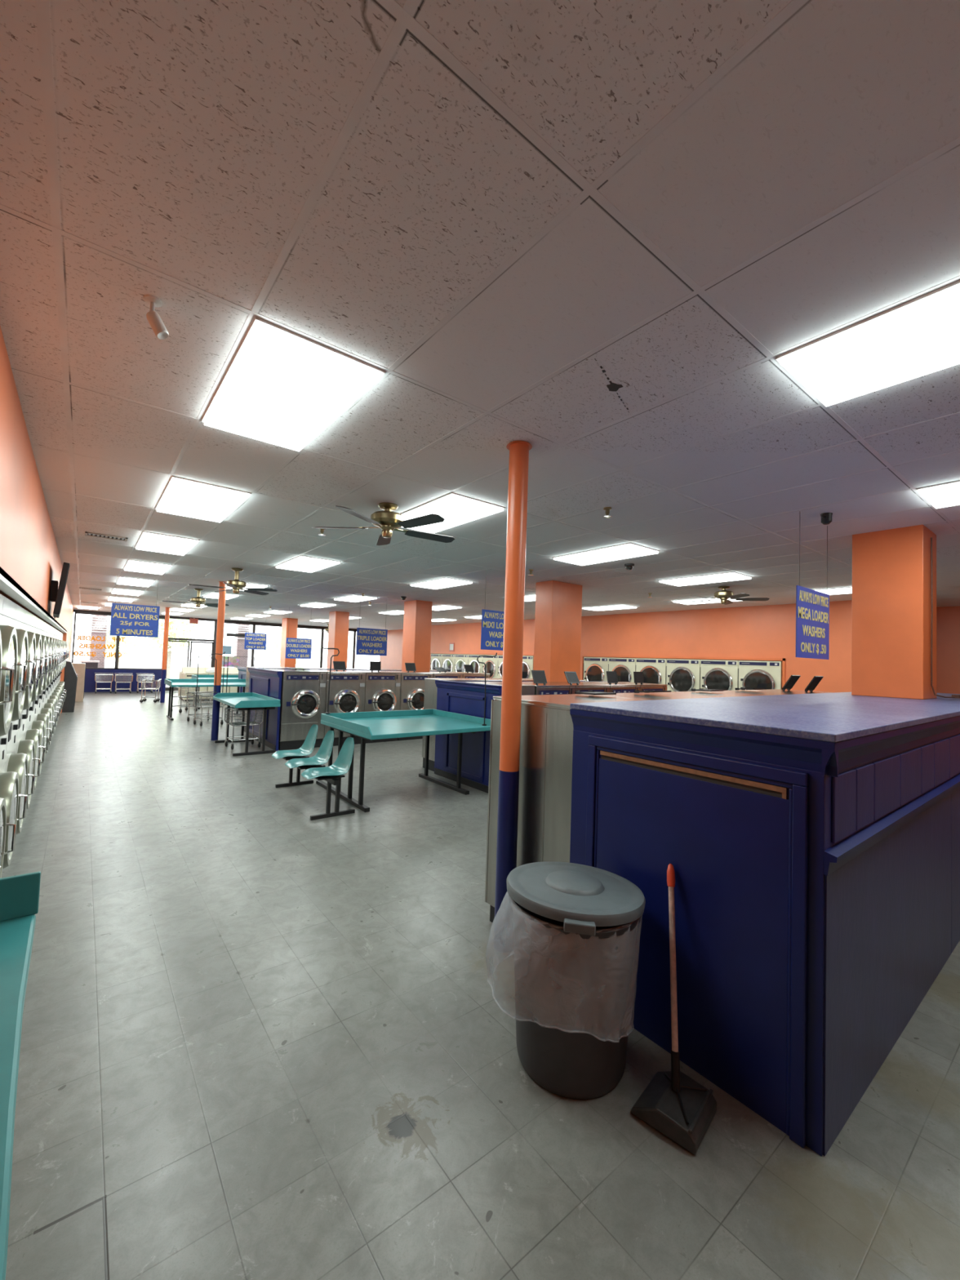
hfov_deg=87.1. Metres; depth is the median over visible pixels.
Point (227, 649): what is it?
poster
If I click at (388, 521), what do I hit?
ceiling fan
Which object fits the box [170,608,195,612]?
recessed light
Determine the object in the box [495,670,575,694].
washer
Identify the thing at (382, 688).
washer
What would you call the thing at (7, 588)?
trim
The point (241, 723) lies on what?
wire basket
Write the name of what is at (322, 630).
window
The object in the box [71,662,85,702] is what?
vending machine
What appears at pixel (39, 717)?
dryer
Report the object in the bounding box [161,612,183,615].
recessed light
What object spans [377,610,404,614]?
recessed light
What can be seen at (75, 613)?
window
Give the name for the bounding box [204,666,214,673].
pile
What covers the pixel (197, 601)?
ceiling fan
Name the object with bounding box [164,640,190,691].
door
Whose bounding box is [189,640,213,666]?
door
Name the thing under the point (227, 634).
door closer
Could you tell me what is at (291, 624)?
square column
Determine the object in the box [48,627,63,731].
dryer
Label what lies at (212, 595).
recessed light
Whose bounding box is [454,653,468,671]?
dryer
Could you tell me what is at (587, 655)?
trim
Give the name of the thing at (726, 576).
recessed light
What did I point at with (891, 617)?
square column
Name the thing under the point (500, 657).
dryer
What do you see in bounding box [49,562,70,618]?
television
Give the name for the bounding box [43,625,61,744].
dryer
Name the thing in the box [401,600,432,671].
square column
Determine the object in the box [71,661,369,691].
ground
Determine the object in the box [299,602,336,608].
recessed light
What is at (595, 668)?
dryer
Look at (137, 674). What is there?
cart
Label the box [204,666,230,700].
washer
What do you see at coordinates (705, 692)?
washer
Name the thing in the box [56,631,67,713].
dryer
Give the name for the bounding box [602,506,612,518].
sprinkler
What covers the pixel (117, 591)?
recessed light
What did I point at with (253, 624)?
window
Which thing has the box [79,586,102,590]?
ceiling vent
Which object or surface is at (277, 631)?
tree
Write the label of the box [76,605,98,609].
recessed light
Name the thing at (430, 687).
washer
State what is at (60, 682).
dryer
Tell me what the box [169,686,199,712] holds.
cart
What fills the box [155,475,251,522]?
recessed light
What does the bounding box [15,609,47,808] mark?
dryer
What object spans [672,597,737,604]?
recessed light
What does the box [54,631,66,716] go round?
dryer
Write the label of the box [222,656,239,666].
poster
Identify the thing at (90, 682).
wall
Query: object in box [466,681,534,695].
washer
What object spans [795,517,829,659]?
hanging sign
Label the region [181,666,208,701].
washer
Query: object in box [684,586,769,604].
ceiling fan
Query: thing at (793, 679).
washer
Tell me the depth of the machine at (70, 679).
13.27 m
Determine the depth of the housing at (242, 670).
15.06 m
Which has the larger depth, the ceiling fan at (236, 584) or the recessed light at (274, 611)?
the recessed light at (274, 611)
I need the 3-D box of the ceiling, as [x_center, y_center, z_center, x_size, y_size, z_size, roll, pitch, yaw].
[-1.947,-1.012,12.427,15.200,0.120,27.250,4,-3,-38]
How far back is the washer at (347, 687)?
9.77 m
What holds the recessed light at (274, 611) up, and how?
in the ceiling
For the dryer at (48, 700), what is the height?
2.060 m
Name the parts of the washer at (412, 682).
dispenser lid, lid panel, panel, control panel, door glass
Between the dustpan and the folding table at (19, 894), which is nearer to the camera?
the folding table at (19, 894)
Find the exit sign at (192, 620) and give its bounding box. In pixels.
[189,617,198,623]
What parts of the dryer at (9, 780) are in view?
control panel, control knob, panel, door, door glass, door, door handle, door glass, door handle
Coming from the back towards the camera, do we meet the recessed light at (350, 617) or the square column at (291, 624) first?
the square column at (291, 624)
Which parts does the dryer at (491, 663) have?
door glass, door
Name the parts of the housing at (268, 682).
panel moulding, crown moulding, panel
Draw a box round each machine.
[62,660,78,712]
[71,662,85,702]
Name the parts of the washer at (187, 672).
lid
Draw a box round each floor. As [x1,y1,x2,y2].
[1,690,959,1279]
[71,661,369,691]
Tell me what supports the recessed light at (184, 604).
in the ceiling
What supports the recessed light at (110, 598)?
in the ceiling
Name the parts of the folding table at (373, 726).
leg, leg, foot rail, leg, rail, leg, leg, foot rail, leg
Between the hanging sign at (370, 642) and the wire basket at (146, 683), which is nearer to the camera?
the hanging sign at (370, 642)
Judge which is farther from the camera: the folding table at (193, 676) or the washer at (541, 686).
the folding table at (193, 676)
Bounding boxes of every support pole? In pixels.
[160,607,170,702]
[210,581,226,740]
[493,440,532,952]
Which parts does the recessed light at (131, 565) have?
frame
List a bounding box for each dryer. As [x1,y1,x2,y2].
[0,593,27,878]
[0,595,35,868]
[0,630,14,874]
[4,604,42,834]
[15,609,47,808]
[23,613,51,790]
[30,617,54,773]
[35,620,57,763]
[40,622,58,753]
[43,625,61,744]
[46,626,62,737]
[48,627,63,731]
[51,629,65,724]
[53,630,66,718]
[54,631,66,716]
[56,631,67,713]
[57,632,68,709]
[58,633,69,706]
[430,653,442,670]
[441,653,455,671]
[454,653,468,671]
[467,654,482,672]
[482,654,497,678]
[497,655,502,678]
[522,655,533,678]
[582,657,608,681]
[608,657,635,682]
[635,657,666,684]
[666,658,700,691]
[699,659,738,691]
[737,660,782,689]
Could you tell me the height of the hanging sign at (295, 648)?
1.520 m
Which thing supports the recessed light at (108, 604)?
in the ceiling
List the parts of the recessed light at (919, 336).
frame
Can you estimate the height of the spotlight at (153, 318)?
0.148 m
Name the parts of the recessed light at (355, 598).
frame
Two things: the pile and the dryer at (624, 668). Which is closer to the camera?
the dryer at (624, 668)
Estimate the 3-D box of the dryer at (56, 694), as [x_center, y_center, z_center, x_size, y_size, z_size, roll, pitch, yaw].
[-8.430,0.802,9.464,0.924,2.060,0.774,4,-3,-38]
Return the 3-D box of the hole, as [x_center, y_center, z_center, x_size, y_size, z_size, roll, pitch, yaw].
[0.670,-1.247,2.493,0.071,0.002,0.557,1,-3,29]
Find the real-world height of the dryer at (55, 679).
2.060 m
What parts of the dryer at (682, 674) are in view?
door glass, door, program panel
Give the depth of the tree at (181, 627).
28.90 m
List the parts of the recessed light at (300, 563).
frame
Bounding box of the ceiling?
[0,0,959,630]
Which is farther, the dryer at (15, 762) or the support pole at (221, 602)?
the support pole at (221, 602)
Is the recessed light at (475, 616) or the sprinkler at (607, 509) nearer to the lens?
the sprinkler at (607, 509)
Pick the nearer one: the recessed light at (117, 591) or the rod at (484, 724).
the rod at (484, 724)
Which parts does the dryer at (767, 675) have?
door glass, door, program panel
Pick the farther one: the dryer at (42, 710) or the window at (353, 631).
the window at (353, 631)
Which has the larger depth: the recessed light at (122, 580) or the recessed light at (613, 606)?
the recessed light at (613, 606)
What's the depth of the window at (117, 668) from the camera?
20.20 m
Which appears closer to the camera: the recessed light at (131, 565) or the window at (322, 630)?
the recessed light at (131, 565)
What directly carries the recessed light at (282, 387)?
in the ceiling
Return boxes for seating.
[271,724,355,820]
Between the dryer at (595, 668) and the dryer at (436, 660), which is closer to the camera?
the dryer at (595, 668)
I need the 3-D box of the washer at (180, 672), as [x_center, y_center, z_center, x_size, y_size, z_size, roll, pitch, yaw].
[-10.365,1.531,18.099,0.690,1.140,0.685,4,-3,-38]
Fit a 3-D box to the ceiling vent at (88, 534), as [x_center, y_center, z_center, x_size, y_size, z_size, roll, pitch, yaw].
[-4.598,-1.273,6.214,0.420,0.013,0.200,4,-3,-38]
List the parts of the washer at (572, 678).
dispenser lid, lid panel, panel, control panel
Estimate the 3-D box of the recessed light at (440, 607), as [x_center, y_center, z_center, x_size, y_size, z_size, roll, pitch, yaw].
[-1.067,-0.862,13.549,0.586,0.031,1.195,4,-3,-38]
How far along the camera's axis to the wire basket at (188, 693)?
12.31 m
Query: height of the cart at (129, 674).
0.752 m
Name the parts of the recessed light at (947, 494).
frame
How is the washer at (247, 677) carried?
on the floor at (261, 1039)
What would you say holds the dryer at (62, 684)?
on the floor at (261, 1039)
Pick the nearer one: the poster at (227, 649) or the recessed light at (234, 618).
the recessed light at (234, 618)
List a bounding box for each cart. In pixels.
[94,672,113,693]
[114,673,133,693]
[136,673,154,693]
[139,679,161,702]
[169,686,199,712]
[186,691,213,721]
[192,655,225,726]
[224,706,263,749]
[225,656,254,719]
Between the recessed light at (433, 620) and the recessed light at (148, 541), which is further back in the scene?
the recessed light at (433, 620)
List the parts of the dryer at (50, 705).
control panel, panel, door, door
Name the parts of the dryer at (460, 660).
door glass, door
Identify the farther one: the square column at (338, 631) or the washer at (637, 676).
the square column at (338, 631)
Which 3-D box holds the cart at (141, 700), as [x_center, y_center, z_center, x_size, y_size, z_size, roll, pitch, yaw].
[-10.782,1.652,16.539,0.511,0.752,0.583,3,-2,-23]
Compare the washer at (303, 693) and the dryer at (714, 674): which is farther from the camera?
the dryer at (714, 674)
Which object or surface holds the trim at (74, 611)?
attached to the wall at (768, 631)
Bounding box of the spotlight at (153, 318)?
[143,294,168,339]
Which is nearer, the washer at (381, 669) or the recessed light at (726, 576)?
the recessed light at (726, 576)
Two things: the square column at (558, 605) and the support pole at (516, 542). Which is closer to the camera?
the support pole at (516, 542)
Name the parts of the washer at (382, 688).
dispenser lid, lid panel, panel, control panel, door glass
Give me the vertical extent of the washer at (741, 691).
1.541 m
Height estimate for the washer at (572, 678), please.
1.612 m
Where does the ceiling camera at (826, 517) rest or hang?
attached to the ceiling
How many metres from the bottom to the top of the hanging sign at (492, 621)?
1.210 m
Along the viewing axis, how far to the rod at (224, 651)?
9.75 m
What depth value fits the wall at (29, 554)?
3.26 m
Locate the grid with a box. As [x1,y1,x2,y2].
[0,0,959,630]
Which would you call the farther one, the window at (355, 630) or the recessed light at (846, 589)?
the window at (355, 630)
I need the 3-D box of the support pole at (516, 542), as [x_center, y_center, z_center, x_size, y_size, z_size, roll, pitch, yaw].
[0.197,0.320,3.141,0.164,3.110,0.164,4,-3,-38]
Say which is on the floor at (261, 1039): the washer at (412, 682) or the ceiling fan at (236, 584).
the washer at (412, 682)
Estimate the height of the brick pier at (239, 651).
3.240 m
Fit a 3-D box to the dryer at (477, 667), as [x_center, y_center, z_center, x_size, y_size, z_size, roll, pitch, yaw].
[0.078,1.521,18.889,0.889,1.920,0.874,4,-3,-38]
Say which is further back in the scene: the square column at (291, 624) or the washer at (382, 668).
the square column at (291, 624)
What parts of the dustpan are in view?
handle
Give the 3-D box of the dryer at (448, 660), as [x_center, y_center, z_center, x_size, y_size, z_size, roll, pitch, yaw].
[-0.999,1.538,20.256,0.889,1.920,0.874,4,-3,-38]
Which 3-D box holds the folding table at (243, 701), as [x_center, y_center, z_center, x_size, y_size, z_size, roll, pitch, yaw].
[-4.331,1.496,9.253,0.730,0.930,1.820,4,-3,-38]
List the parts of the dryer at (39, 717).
control panel, panel, door, door glass, door handle, door, door glass, door handle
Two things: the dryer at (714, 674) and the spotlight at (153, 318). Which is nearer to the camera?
the spotlight at (153, 318)
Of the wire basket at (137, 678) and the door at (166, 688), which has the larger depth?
the door at (166, 688)
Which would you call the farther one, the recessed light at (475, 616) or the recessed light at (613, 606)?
the recessed light at (475, 616)
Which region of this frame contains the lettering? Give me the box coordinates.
[73,635,124,657]
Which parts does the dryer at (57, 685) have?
door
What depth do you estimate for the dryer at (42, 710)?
7.19 m
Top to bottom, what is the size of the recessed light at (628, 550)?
0.031 m
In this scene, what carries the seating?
on the floor at (261, 1039)
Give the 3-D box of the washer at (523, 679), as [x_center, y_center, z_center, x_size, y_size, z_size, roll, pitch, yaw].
[0.825,1.418,9.093,0.796,1.420,0.690,4,-3,-38]
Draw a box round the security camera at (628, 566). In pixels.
[624,563,634,569]
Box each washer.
[177,666,182,698]
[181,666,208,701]
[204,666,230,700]
[227,667,238,692]
[244,666,293,732]
[270,668,326,750]
[284,666,329,670]
[316,661,365,746]
[322,667,364,670]
[349,661,401,743]
[358,668,394,671]
[382,668,401,671]
[387,662,433,740]
[414,666,462,678]
[422,678,487,771]
[448,664,489,678]
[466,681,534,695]
[471,678,523,681]
[484,690,648,923]
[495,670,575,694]
[522,678,533,681]
[546,671,610,692]
[579,671,640,693]
[596,689,713,700]
[601,671,667,690]
[657,688,762,697]
[716,688,799,695]
[750,675,833,693]
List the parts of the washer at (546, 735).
corner trim, panel, dispenser lid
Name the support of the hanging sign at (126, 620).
hanging from the ceiling
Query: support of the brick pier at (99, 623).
on the ground at (175, 668)
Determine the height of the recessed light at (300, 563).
0.031 m
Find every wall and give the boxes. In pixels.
[0,325,73,713]
[84,669,161,692]
[379,600,959,693]
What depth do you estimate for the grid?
1.87 m
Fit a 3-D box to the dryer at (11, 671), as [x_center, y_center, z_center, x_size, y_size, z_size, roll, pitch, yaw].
[-2.627,0.711,2.091,0.924,2.060,0.774,4,-3,-38]
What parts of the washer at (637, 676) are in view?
dispenser lid, lid panel, panel, control panel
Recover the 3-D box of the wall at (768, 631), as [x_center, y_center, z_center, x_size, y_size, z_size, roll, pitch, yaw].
[3.109,0.925,16.287,2.200,3.112,27.100,4,-3,-38]
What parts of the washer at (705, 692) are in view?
dispenser lid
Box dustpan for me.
[630,863,716,1154]
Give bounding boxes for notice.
[448,642,454,651]
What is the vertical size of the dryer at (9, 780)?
2.060 m
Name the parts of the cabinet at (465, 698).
panel moulding, crown moulding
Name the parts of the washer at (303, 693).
panel, control panel, panel frame, door glass, number plate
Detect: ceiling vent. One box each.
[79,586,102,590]
[84,531,128,541]
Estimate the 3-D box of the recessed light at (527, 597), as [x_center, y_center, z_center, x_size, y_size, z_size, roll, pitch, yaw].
[1.196,-0.897,10.675,0.586,0.031,1.195,4,-3,-38]
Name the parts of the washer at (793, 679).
dispenser lid, lid panel, dispenser lid, lid panel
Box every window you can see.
[71,612,118,669]
[115,617,164,670]
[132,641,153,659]
[168,618,217,666]
[214,622,254,666]
[252,623,323,667]
[321,628,355,668]
[353,630,356,668]
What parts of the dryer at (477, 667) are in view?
door glass, door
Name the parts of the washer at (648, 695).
dispenser lid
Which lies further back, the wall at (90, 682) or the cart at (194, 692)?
the wall at (90, 682)
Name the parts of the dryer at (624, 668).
door glass, door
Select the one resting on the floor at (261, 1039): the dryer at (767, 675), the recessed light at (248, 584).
the dryer at (767, 675)
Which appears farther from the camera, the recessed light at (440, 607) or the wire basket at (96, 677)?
the wire basket at (96, 677)
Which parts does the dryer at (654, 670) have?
door glass, door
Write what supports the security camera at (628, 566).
attached to the ceiling
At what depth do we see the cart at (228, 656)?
12.11 m
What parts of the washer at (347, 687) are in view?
dispenser lid, lid panel, panel, control panel, door glass, panel frame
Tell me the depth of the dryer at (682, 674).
12.19 m
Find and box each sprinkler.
[318,528,325,536]
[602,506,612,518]
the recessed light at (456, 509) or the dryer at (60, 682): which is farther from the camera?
the dryer at (60, 682)
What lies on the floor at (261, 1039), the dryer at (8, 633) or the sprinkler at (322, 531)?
the dryer at (8, 633)
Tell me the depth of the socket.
1.99 m
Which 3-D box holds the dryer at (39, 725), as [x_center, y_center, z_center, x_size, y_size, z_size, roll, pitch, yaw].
[-5.529,0.756,5.777,0.924,2.060,0.774,4,-3,-38]
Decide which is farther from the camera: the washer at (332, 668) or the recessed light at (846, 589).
the washer at (332, 668)
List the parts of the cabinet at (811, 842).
access door, door moulding, panel, crown moulding, ledge moulding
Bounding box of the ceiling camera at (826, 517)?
[820,512,832,524]
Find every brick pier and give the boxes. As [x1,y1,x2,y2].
[89,614,107,667]
[233,623,249,667]
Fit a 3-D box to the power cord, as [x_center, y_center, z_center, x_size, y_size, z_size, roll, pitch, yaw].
[4.392,-0.206,4.736,0.402,1.496,0.083,3,-2,-21]
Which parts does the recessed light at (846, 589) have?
frame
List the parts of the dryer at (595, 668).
door glass, door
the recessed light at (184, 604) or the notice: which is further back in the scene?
the notice
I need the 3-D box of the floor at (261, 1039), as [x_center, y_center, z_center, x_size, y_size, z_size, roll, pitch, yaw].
[-2.055,2.206,12.303,15.200,0.100,27.250,4,-3,-38]
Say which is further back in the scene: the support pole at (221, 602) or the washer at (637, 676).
the support pole at (221, 602)
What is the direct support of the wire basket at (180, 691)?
on the cart at (180, 696)
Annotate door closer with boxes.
[226,633,244,636]
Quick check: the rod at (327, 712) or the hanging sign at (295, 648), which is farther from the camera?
the hanging sign at (295, 648)
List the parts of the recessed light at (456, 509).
frame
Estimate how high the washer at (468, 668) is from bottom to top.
1.612 m
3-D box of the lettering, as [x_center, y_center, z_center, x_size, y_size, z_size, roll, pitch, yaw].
[-14.724,0.257,19.542,1.570,0.805,0.002,4,-3,-38]
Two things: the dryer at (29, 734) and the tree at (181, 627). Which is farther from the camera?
the tree at (181, 627)
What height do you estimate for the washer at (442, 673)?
1.534 m
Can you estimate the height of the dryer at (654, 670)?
1.920 m
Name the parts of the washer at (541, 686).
dispenser lid, lid panel, panel, panel frame, control panel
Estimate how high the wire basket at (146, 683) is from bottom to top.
0.257 m
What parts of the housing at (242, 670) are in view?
crown moulding, panel moulding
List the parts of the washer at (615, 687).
dispenser lid, lid panel, panel, control panel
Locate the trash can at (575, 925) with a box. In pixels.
[506,861,645,1099]
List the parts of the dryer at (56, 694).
door, door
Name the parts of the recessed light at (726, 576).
frame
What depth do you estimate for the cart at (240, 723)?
9.23 m
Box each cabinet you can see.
[434,680,502,793]
[569,692,959,1156]
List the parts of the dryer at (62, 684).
door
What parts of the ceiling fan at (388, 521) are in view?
blade, blade, blade, blade arm, blade arm, blade, blade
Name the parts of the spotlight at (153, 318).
stem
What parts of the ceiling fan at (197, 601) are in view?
blade, blade, blade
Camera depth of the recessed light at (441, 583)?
9.04 m
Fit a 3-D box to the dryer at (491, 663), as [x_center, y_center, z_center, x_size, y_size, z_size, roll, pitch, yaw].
[0.616,1.512,18.205,0.889,1.920,0.874,4,-3,-38]
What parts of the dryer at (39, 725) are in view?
control panel, panel, door, door glass, door, door handle, door glass, door handle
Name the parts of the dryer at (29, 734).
control panel, panel, door, door glass, door, door glass, door handle, door handle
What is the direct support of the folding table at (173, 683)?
on the floor at (261, 1039)
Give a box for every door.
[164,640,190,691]
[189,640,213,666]
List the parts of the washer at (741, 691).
dispenser lid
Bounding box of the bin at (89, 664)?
[80,660,99,667]
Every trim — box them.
[0,568,66,632]
[73,609,356,631]
[430,652,785,687]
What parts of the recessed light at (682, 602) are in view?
frame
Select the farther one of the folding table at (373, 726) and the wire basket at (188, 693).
the wire basket at (188, 693)
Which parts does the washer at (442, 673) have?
lid panel, dispenser lid, panel, control panel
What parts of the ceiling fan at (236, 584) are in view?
blade, blade, blade, blade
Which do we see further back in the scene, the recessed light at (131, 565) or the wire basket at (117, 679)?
the wire basket at (117, 679)
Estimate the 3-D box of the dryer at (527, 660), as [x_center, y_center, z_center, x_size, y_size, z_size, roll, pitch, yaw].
[1.692,1.496,16.838,0.889,1.920,0.874,4,-3,-38]
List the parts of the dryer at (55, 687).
door, door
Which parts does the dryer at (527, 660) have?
door glass, door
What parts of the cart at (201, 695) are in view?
frame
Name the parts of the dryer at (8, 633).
panel, door glass, door, door, door glass, door handle, door handle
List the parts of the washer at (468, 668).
dispenser lid, lid panel, panel, control panel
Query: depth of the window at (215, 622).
21.93 m
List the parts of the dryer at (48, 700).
control panel, panel, door, door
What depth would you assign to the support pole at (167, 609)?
16.45 m
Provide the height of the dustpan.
0.841 m
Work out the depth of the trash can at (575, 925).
2.04 m
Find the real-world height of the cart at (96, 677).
0.752 m
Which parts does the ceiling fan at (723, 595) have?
blade, blade, blade, blade, blade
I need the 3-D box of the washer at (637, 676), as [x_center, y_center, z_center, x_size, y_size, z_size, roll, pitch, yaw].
[2.684,1.365,8.865,0.823,1.632,0.950,4,-3,-38]
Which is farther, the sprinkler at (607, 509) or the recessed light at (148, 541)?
the recessed light at (148, 541)
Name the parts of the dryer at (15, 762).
control panel, panel, control knob, door, door glass, door, door handle, door glass, door handle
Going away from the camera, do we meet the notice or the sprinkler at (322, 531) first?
the sprinkler at (322, 531)
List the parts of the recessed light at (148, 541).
frame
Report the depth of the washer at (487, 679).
8.42 m
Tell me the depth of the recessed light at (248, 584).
10.25 m
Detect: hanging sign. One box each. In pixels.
[110,574,159,637]
[244,623,266,649]
[285,609,311,658]
[355,599,387,655]
[480,570,504,650]
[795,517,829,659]
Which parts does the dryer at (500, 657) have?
door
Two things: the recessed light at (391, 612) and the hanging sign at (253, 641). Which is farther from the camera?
the hanging sign at (253, 641)
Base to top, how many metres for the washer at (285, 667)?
1.420 m
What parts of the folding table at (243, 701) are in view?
leg, foot rail, leg, leg, foot rail, rail, leg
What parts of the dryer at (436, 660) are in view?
door glass, door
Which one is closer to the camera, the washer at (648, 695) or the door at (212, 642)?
the washer at (648, 695)
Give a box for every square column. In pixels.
[280,617,297,666]
[326,611,349,668]
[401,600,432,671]
[533,580,582,681]
[851,524,936,699]
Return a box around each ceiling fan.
[162,588,229,607]
[188,568,277,595]
[311,502,454,545]
[312,623,328,633]
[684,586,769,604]
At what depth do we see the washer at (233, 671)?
18.07 m
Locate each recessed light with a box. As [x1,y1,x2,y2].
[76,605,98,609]
[104,602,111,606]
[107,595,135,602]
[111,587,143,595]
[116,576,155,586]
[123,559,172,574]
[134,531,199,555]
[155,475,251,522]
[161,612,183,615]
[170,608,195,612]
[181,603,207,608]
[201,316,385,451]
[202,591,238,599]
[226,582,268,591]
[230,617,253,620]
[245,613,270,617]
[263,609,292,613]
[275,555,341,572]
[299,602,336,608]
[310,618,328,622]
[333,595,377,602]
[349,616,361,619]
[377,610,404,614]
[400,492,505,533]
[409,577,472,589]
[431,604,462,610]
[431,618,456,622]
[464,615,481,618]
[524,594,535,601]
[552,542,659,565]
[582,604,637,610]
[657,571,752,586]
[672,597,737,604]
[775,280,959,406]
[813,586,852,595]
[915,480,959,508]
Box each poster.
[222,645,231,654]
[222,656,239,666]
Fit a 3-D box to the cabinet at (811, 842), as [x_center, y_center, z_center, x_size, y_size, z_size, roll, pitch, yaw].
[3.357,1.265,4.245,6.345,1.520,1.265,4,-3,-38]
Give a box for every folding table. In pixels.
[0,871,40,1279]
[164,679,245,720]
[191,674,238,709]
[213,692,280,756]
[315,709,490,812]
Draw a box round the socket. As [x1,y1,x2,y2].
[671,1049,680,1092]
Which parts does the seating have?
leg, foot rail, seat, leg, seat, seat, leg, foot rail, leg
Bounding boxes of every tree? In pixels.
[105,617,143,667]
[142,618,198,679]
[262,628,311,667]
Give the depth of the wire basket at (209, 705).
11.76 m
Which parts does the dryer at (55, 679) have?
door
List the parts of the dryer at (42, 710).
control panel, panel, door, door glass, door, door handle, door handle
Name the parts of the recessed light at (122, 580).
frame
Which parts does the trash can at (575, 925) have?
lid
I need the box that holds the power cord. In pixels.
[930,537,959,698]
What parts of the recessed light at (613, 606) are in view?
frame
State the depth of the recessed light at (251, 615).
18.54 m
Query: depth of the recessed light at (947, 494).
3.72 m
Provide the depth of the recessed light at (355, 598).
11.90 m
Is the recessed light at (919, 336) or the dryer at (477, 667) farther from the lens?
the dryer at (477, 667)
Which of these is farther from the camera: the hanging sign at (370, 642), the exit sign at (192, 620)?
the exit sign at (192, 620)
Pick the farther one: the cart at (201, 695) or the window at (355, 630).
the window at (355, 630)
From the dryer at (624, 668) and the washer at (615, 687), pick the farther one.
the dryer at (624, 668)
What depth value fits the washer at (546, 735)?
3.08 m
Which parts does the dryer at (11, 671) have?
door, door handle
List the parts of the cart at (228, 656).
frame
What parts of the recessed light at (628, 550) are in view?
frame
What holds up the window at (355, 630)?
in the wall at (90, 682)
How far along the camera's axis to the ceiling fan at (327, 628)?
22.48 m
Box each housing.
[237,666,246,692]
[248,667,437,751]
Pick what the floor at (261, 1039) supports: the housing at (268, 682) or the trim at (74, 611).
the housing at (268, 682)
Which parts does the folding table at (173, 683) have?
leg, leg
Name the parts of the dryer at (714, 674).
door glass, door, program panel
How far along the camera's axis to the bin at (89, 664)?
19.98 m
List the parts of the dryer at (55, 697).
control panel, panel, door, door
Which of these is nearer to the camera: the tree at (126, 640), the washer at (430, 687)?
the washer at (430, 687)
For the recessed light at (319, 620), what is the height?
0.031 m
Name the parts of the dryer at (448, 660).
door, door glass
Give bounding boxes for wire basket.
[94,675,112,682]
[115,675,132,682]
[136,675,154,682]
[142,680,160,688]
[170,687,198,697]
[186,692,213,705]
[193,694,223,707]
[225,708,263,725]
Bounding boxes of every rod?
[209,651,225,693]
[320,644,339,714]
[476,653,497,725]
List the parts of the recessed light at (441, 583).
frame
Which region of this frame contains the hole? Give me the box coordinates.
[594,358,629,413]
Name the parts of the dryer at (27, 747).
control panel, panel, door, door glass, door, door handle, door glass, door handle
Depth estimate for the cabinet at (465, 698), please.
7.04 m

